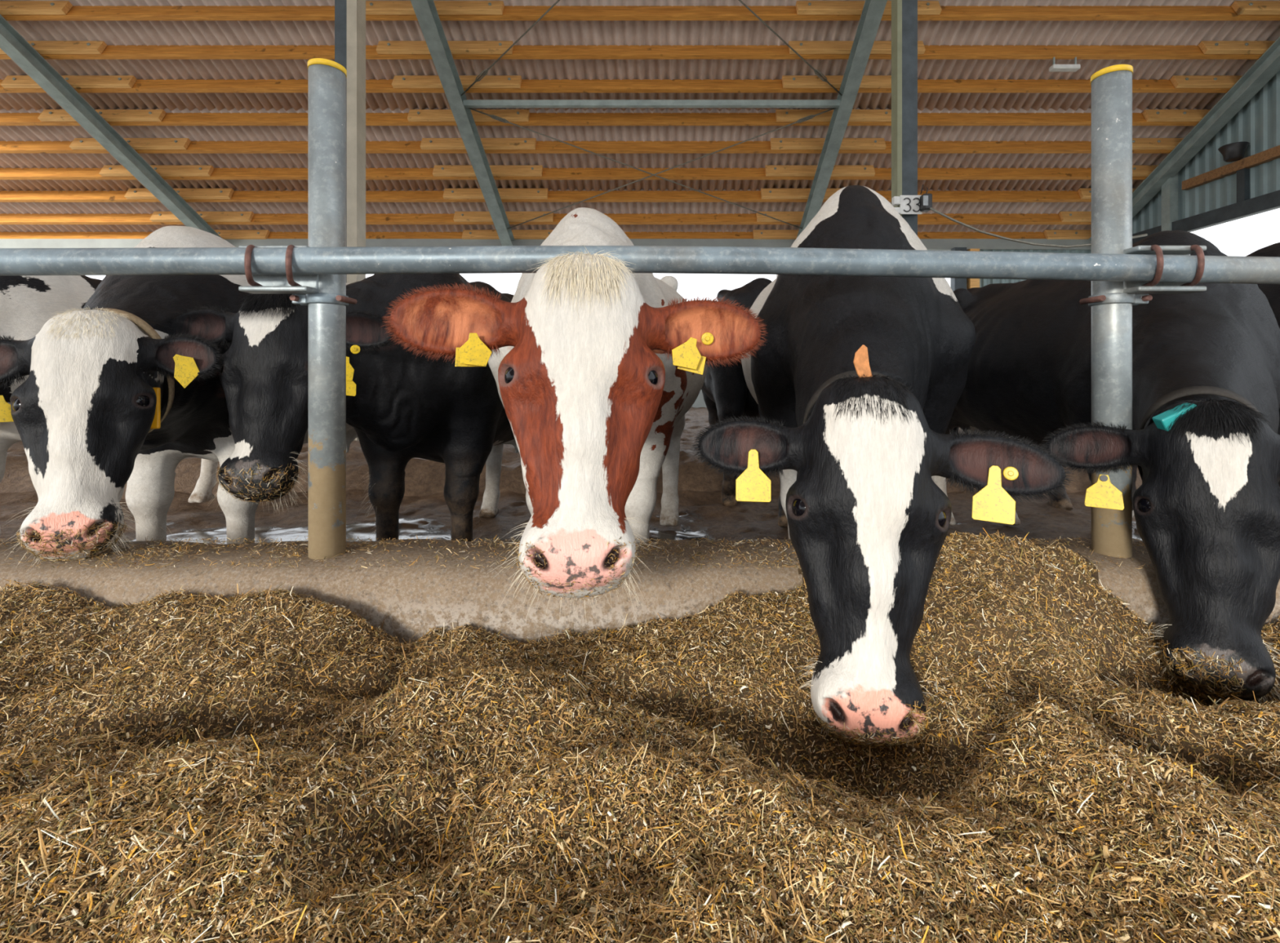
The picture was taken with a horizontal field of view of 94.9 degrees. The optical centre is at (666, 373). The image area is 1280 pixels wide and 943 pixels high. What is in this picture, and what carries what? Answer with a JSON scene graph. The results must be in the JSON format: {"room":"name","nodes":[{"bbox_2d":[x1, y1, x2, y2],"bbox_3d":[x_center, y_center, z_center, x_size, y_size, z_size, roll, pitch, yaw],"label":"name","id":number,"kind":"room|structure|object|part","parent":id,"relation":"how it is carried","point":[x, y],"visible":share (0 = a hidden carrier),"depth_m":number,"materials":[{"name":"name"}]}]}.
{"room":"cow barn","nodes":[
{"label":"cow barn","id":0,"kind":"room"},
{"bbox_2d":[0,406,1142,498],"bbox_3d":[-1.710,0.809,7.700,20.580,0.453,7.500,0,0,0],"label":"floor","id":1,"kind":"structure","parent":0,"point":[423,477],"depth_m":4.26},
{"bbox_2d":[334,0,365,440],"bbox_3d":[-3.280,-2.212,6.080,0.230,6.105,0.180,0,0,0],"label":"steel column","id":2,"kind":"structure","parent":1,"relation":"on","point":[349,15],"depth_m":6.00,"materials":[{"name":"grey metal"}]},
{"bbox_2d":[410,0,515,245],"bbox_3d":[-3.070,-5.393,6.031,0.200,5.952,10.884,0,0,0],"label":"rafter","id":3,"kind":"object","parent":2,"relation":"on","point":[425,11],"visible":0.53,"depth_m":8.66,"materials":[{"name":"paint"}]},
{"bbox_2d":[461,0,559,96],"bbox_3d":[-0.220,-5.175,6.612,6.917,2.181,0.064,0,0,36],"label":"wire","id":4,"kind":"object","parent":3,"relation":"attached to","point":[482,76],"visible":1,"depth_m":8.06,"materials":[{"name":"metal"}]},
{"bbox_2d":[0,239,1091,250],"bbox_3d":[-3.450,-2.532,11.540,24.100,0.204,0.120,0,0,0],"label":"beam","id":5,"kind":"structure","parent":3,"relation":"attached to","point":[930,244],"depth_m":11.48,"materials":[{"name":"grey metal"}]},
{"bbox_2d":[0,211,1091,224],"bbox_3d":[-3.390,-2.940,11.104,24.020,0.240,0.223,0,0,0],"label":"purlin","id":6,"kind":"object","parent":3,"relation":"on","point":[157,217],"visible":0.56,"depth_m":11.08,"materials":[{"name":"brown wood"}]},
{"bbox_2d":[0,230,1091,239],"bbox_3d":[-3.390,-2.702,11.550,24.020,0.240,0.223,0,0,0],"label":"purlin","id":7,"kind":"object","parent":3,"relation":"on","point":[224,234],"visible":0.54,"depth_m":11.54,"materials":[{"name":"brown wood"}]},
{"bbox_2d":[0,188,1136,202],"bbox_3d":[-3.390,-3.215,10.590,24.020,0.240,0.223,0,0,0],"label":"purlin","id":8,"kind":"object","parent":3,"relation":"on","point":[131,195],"visible":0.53,"depth_m":10.57,"materials":[{"name":"brown wood"}]},
{"bbox_2d":[0,164,1158,179],"bbox_3d":[-3.390,-3.465,10.122,24.020,0.240,0.223,0,0,0],"label":"purlin","id":9,"kind":"object","parent":3,"relation":"on","point":[108,171],"visible":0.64,"depth_m":10.09,"materials":[{"name":"brown wood"}]},
{"bbox_2d":[466,107,802,229],"bbox_3d":[-0.220,-3.376,9.978,6.074,1.270,0.063,0,0,-23],"label":"wire","id":10,"kind":"object","parent":3,"relation":"attached to","point":[494,117],"visible":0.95,"depth_m":9.69,"materials":[{"name":"metal"}]},
{"bbox_2d":[891,0,917,235],"bbox_3d":[2.708,-2.052,6.680,0.230,5.784,0.180,0,0,0],"label":"steel column","id":11,"kind":"structure","parent":1,"relation":"on","point":[904,12],"depth_m":6.60,"materials":[{"name":"grey metal"}]},
{"bbox_2d":[796,0,887,237],"bbox_3d":[2.630,-5.393,6.031,0.200,5.952,10.884,0,0,0],"label":"rafter","id":12,"kind":"object","parent":11,"relation":"on","point":[873,11],"visible":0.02,"depth_m":8.54,"materials":[{"name":"paint"}]},
{"bbox_2d":[462,99,840,107],"bbox_3d":[-0.220,-4.011,8.732,5.600,0.090,0.090,0,0,0],"label":"strut","id":13,"kind":"object","parent":12,"relation":"attached to","point":[467,103],"visible":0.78,"depth_m":8.69,"materials":[{"name":"paint"}]},
{"bbox_2d":[507,107,836,229],"bbox_3d":[-0.220,-3.376,9.978,6.074,1.270,0.063,0,0,23],"label":"wire","id":14,"kind":"object","parent":12,"relation":"attached to","point":[810,117],"visible":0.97,"depth_m":9.69,"materials":[{"name":"metal"}]},
{"bbox_2d":[738,0,842,95],"bbox_3d":[-0.220,-5.175,6.612,6.917,2.181,0.064,0,0,-36],"label":"wire","id":15,"kind":"object","parent":12,"relation":"attached to","point":[816,73],"visible":0.99,"depth_m":8.07,"materials":[{"name":"metal"}]},
{"bbox_2d":[892,195,922,213],"bbox_3d":[2.670,-1.869,6.515,0.319,0.210,0.070,0,0,0],"label":"number sign","id":16,"kind":"object","parent":11,"relation":"attached to","point":[909,204],"visible":0.91,"depth_m":6.50,"materials":[{"name":"white plastic"}]},
{"bbox_2d":[920,184,932,212],"bbox_3d":[2.846,-1.934,6.445,0.110,0.295,0.130,0,0,0],"label":"box","id":17,"kind":"object","parent":16,"relation":"attached to","point":[926,199],"visible":1,"depth_m":6.39,"materials":[{"name":"black plastic"}]},
{"bbox_3d":[2.819,-1.881,6.386,0.055,0.110,0.012,0,0,0],"label":"glass","id":18,"kind":"part","parent":17,"relation":"part of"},
{"bbox_2d":[929,207,1147,248],"bbox_3d":[4.053,-1.592,6.400,2.372,0.446,0.026,0,0,0],"label":"power cable","id":19,"kind":"object","parent":17,"relation":"hanging from","point":[931,208],"visible":0.87,"depth_m":6.39,"materials":[{"name":"rubber"}]},
{"bbox_2d":[951,247,966,291],"bbox_3d":[5.665,-0.795,11.375,0.230,3.270,0.150,0,0,0],"label":"stud","id":20,"kind":"object","parent":1,"relation":"on","point":[956,283],"visible":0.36,"depth_m":11.30,"materials":[{"name":"metal"}]},
{"bbox_3d":[5.950,-0.815,11.440,0.400,1.190,0.024,0,0,0],"label":"wall panel","id":21,"kind":"object","parent":20,"relation":"attached to","visible":0},
{"bbox_2d":[966,248,979,289],"bbox_3d":[5.930,-1.780,11.350,0.180,1.240,0.140,0,0,0],"label":"timber post","id":22,"kind":"object","parent":21,"relation":"attached to","point":[971,282],"visible":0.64,"depth_m":11.28,"materials":[{"name":"brown wood"}]},
{"bbox_2d":[1161,173,1177,231],"bbox_3d":[8.457,-1.335,9.865,0.135,4.350,0.170,0,0,0],"label":"post","id":23,"kind":"object","parent":1,"relation":"on","point":[1170,188],"visible":0.07,"depth_m":9.79,"materials":[{"name":"metal"}]},
{"bbox_2d":[0,488,1142,543],"bbox_3d":[0.295,0.853,3.205,16.590,0.088,3.570,0,0,0],"label":"floor","id":24,"kind":"structure","parent":0,"point":[702,514],"depth_m":3.40,"materials":[{"name":"grey concrete"}]},
{"bbox_2d":[0,275,217,535],"bbox_3d":[-2.875,0.156,2.779,0.779,1.361,2.771,0,0,3],"label":"cow","id":25,"kind":"object","parent":24,"relation":"on","point":[26,302],"visible":0.08,"depth_m":2.51},
{"bbox_2d":[0,226,358,567],"bbox_3d":[-1.703,0.184,2.473,0.775,1.404,2.423,0,0,-7],"label":"cow","id":26,"kind":"object","parent":24,"relation":"on","point":[112,396],"visible":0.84,"depth_m":1.46},
{"bbox_2d":[170,273,518,541],"bbox_3d":[-0.941,0.212,2.634,0.764,1.350,2.251,0,0,9],"label":"cow","id":27,"kind":"object","parent":24,"relation":"on","point":[401,407],"visible":0.59,"depth_m":1.88},
{"bbox_2d":[381,207,768,622],"bbox_3d":[-0.205,0.159,2.269,0.832,1.422,2.715,0,0,0],"label":"cow","id":28,"kind":"object","parent":24,"relation":"on","point":[597,366],"visible":0.98,"depth_m":1.05},
{"bbox_2d":[0,538,1279,644],"bbox_3d":[0.190,0.662,1.417,6.180,0.465,0.279,0,0,0],"label":"kerb","id":29,"kind":"object","parent":24,"relation":"on","point":[412,600],"visible":0.32,"depth_m":1.30,"materials":[{"name":"concrete"}]},
{"bbox_2d":[238,57,357,559],"bbox_3d":[-0.867,-0.121,1.372,0.210,1.242,0.176,0,0,0],"label":"fence post","id":30,"kind":"object","parent":29,"relation":"on","point":[325,296],"visible":0.91,"depth_m":1.38,"materials":[{"name":"grey metal"}]},
{"bbox_3d":[-0.894,-0.239,1.355,0.156,0.104,0.050,0,0,0],"label":"saddle plate","id":31,"kind":"part","parent":30,"relation":"part of","materials":[{"name":"silver metal"}]},
{"bbox_2d":[0,245,1279,284],"bbox_3d":[-0.038,-0.242,1.330,3.704,0.094,0.061,0,0,0],"label":"rail","id":32,"kind":"object","parent":30,"relation":"attached to","point":[465,259],"visible":0.93,"depth_m":1.30,"materials":[{"name":"grey metal"}]},
{"bbox_2d":[0,534,1150,568],"bbox_3d":[-0.062,0.426,1.414,4.485,0.024,0.250,0,0,0],"label":"straw","id":33,"kind":"object","parent":29,"relation":"on","point":[368,539],"visible":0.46,"depth_m":1.42,"materials":[{"name":"beige plant"}]},
{"bbox_2d":[1079,64,1206,557],"bbox_3d":[1.121,-0.114,1.372,0.210,1.228,0.176,0,0,0],"label":"fence post","id":34,"kind":"object","parent":29,"relation":"on","point":[1111,303],"visible":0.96,"depth_m":1.38,"materials":[{"name":"grey metal"}]},
{"bbox_3d":[1.149,-0.239,1.355,0.156,0.104,0.050,0,0,0],"label":"saddle plate","id":35,"kind":"part","parent":34,"relation":"part of","materials":[{"name":"silver metal"}]},
{"bbox_2d":[701,277,771,506],"bbox_3d":[0.625,0.115,5.097,0.834,1.470,3.354,0,0,2],"label":"cow","id":36,"kind":"object","parent":24,"relation":"on","point":[726,392],"visible":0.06,"depth_m":3.65},
{"bbox_2d":[690,185,1075,750],"bbox_3d":[0.669,0.157,2.235,0.819,1.500,2.673,0,0,11],"label":"cow","id":37,"kind":"object","parent":24,"relation":"on","point":[857,383],"visible":0.94,"depth_m":1.08},
{"bbox_2d":[931,230,1279,703],"bbox_3d":[1.625,0.201,2.292,0.951,1.382,2.601,0,0,14],"label":"cow","id":38,"kind":"object","parent":24,"relation":"on","point":[1203,440],"visible":0.83,"depth_m":1.38},
{"bbox_2d":[1046,242,1279,510],"bbox_3d":[2.672,0.129,2.700,0.902,1.416,2.538,0,0,-9],"label":"cow","id":39,"kind":"object","parent":24,"relation":"on","point":[1272,291],"visible":0.03,"depth_m":2.45},
{"bbox_2d":[0,0,1279,232],"bbox_3d":[-3.378,-5.618,1.238,24.254,6.259,21.877,0,0,0],"label":"ceiling","id":40,"kind":"structure","parent":0,"point":[115,33],"depth_m":9.09,"materials":[{"name":"brown wood"}]},
{"bbox_2d":[0,14,221,237],"bbox_3d":[-8.760,-5.393,6.031,0.200,5.952,10.884,0,0,0],"label":"rafter","id":41,"kind":"object","parent":40,"relation":"attached to","point":[12,43],"visible":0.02,"depth_m":8.91,"materials":[{"name":"paint"}]},
{"bbox_2d":[0,137,1183,153],"bbox_3d":[-3.390,-3.732,9.621,24.020,0.240,0.223,0,0,0],"label":"purlin","id":42,"kind":"object","parent":40,"relation":"attached to","point":[78,145],"visible":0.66,"depth_m":9.59,"materials":[{"name":"brown wood"}]},
{"bbox_2d":[0,109,1210,125],"bbox_3d":[-3.390,-3.986,9.147,24.020,0.240,0.223,0,0,0],"label":"purlin","id":43,"kind":"object","parent":40,"relation":"attached to","point":[47,117],"visible":0.7,"depth_m":9.12,"materials":[{"name":"brown wood"}]},
{"bbox_2d":[0,75,1242,93],"bbox_3d":[-3.390,-4.257,8.639,24.020,0.240,0.223,0,0,0],"label":"purlin","id":44,"kind":"object","parent":40,"relation":"attached to","point":[11,84],"visible":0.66,"depth_m":8.62,"materials":[{"name":"brown wood"}]},
{"bbox_2d":[0,40,1275,59],"bbox_3d":[-3.390,-4.503,8.177,24.020,0.240,0.223,0,0,0],"label":"purlin","id":45,"kind":"object","parent":40,"relation":"attached to","point":[48,50],"visible":0.82,"depth_m":8.15,"materials":[{"name":"brown wood"}]},
{"bbox_2d":[1048,57,1080,71],"bbox_3d":[5.541,-4.336,8.167,0.380,0.230,0.100,0,0,0],"label":"strip light","id":46,"kind":"object","parent":45,"relation":"hanging from","point":[1055,68],"visible":1,"depth_m":8.13,"materials":[{"name":"white plastic"}]},
{"bbox_2d":[1048,64,1080,71],"bbox_3d":[5.541,-4.251,8.167,0.380,0.060,0.100,0,0,0],"label":"diffuser","id":47,"kind":"object","parent":46,"relation":"attached to","point":[1055,68],"depth_m":8.12,"materials":[{"name":"white plastic"}]},
{"bbox_2d":[0,0,1279,20],"bbox_3d":[-3.390,-4.758,7.701,24.020,0.240,0.223,0,0,0],"label":"purlin","id":48,"kind":"object","parent":40,"relation":"attached to","point":[9,10],"visible":0.77,"depth_m":7.68,"materials":[{"name":"brown wood"}]},
{"bbox_2d":[692,249,1091,408],"bbox_3d":[-3.450,-0.800,11.600,24.100,3.280,0.200,0,0,0],"label":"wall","id":49,"kind":"structure","parent":0,"point":[983,282],"depth_m":11.53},
{"bbox_2d":[1132,70,1279,234],"bbox_3d":[8.550,-4.951,7.190,0.036,5.262,9.180,0,0,0],"label":"wall","id":50,"kind":"structure","parent":0,"point":[1257,122],"depth_m":8.86,"materials":[{"name":"grey metal"}]},
{"bbox_2d":[1132,190,1279,244],"bbox_3d":[8.475,-2.410,7.050,0.110,0.220,8.900,0,0,0],"label":"beam","id":51,"kind":"structure","parent":50,"relation":"attached to","point":[1271,201],"depth_m":8.85,"materials":[{"name":"metal"}]},
{"bbox_2d":[1088,36,1279,240],"bbox_3d":[8.340,-5.393,6.031,0.200,5.952,10.884,0,0,0],"label":"rafter","id":52,"kind":"object","parent":51,"relation":"attached to","point":[1268,65],"visible":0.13,"depth_m":8.95,"materials":[{"name":"paint"}]},
{"bbox_2d":[1236,168,1249,202],"bbox_3d":[8.488,-2.760,8.640,0.075,0.480,0.120,0,0,0],"label":"strut","id":53,"kind":"object","parent":51,"relation":"on","point":[1243,175],"visible":0.86,"depth_m":8.61,"materials":[{"name":"metal"}]},
{"bbox_2d":[1182,145,1279,190],"bbox_3d":[8.477,-3.070,6.100,0.095,0.140,7.000,0,0,0],"label":"beam","id":54,"kind":"structure","parent":50,"relation":"attached to","point":[1273,153],"depth_m":8.74,"materials":[{"name":"brown wood"}]},
{"bbox_2d":[1217,141,1249,162],"bbox_3d":[8.370,-3.255,8.660,0.340,0.210,0.340,0,0,0],"label":"wall lamp","id":55,"kind":"object","parent":54,"relation":"on","point":[1233,152],"visible":1,"depth_m":8.58,"materials":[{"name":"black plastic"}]},
{"bbox_3d":[0.250,0.815,-0.593,8.500,0.150,3.815,0,0,0],"label":"floor","id":56,"kind":"structure","parent":0,"visible":0},
{"bbox_2d":[0,532,1279,942],"bbox_3d":[0.148,0.546,0.874,5.496,0.386,1.248,0,0,0],"label":"silage","id":57,"kind":"object","parent":56,"relation":"on","point":[366,686],"visible":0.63,"depth_m":0.95,"materials":[{"name":"brown plant"}]},
{"bbox_2d":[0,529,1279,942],"bbox_3d":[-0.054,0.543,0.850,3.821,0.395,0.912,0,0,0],"label":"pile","id":58,"kind":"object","parent":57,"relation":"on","point":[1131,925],"visible":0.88,"depth_m":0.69,"materials":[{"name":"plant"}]},
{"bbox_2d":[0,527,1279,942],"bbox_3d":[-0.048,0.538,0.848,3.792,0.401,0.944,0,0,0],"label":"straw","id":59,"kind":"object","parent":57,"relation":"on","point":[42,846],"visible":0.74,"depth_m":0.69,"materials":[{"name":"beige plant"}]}
]}

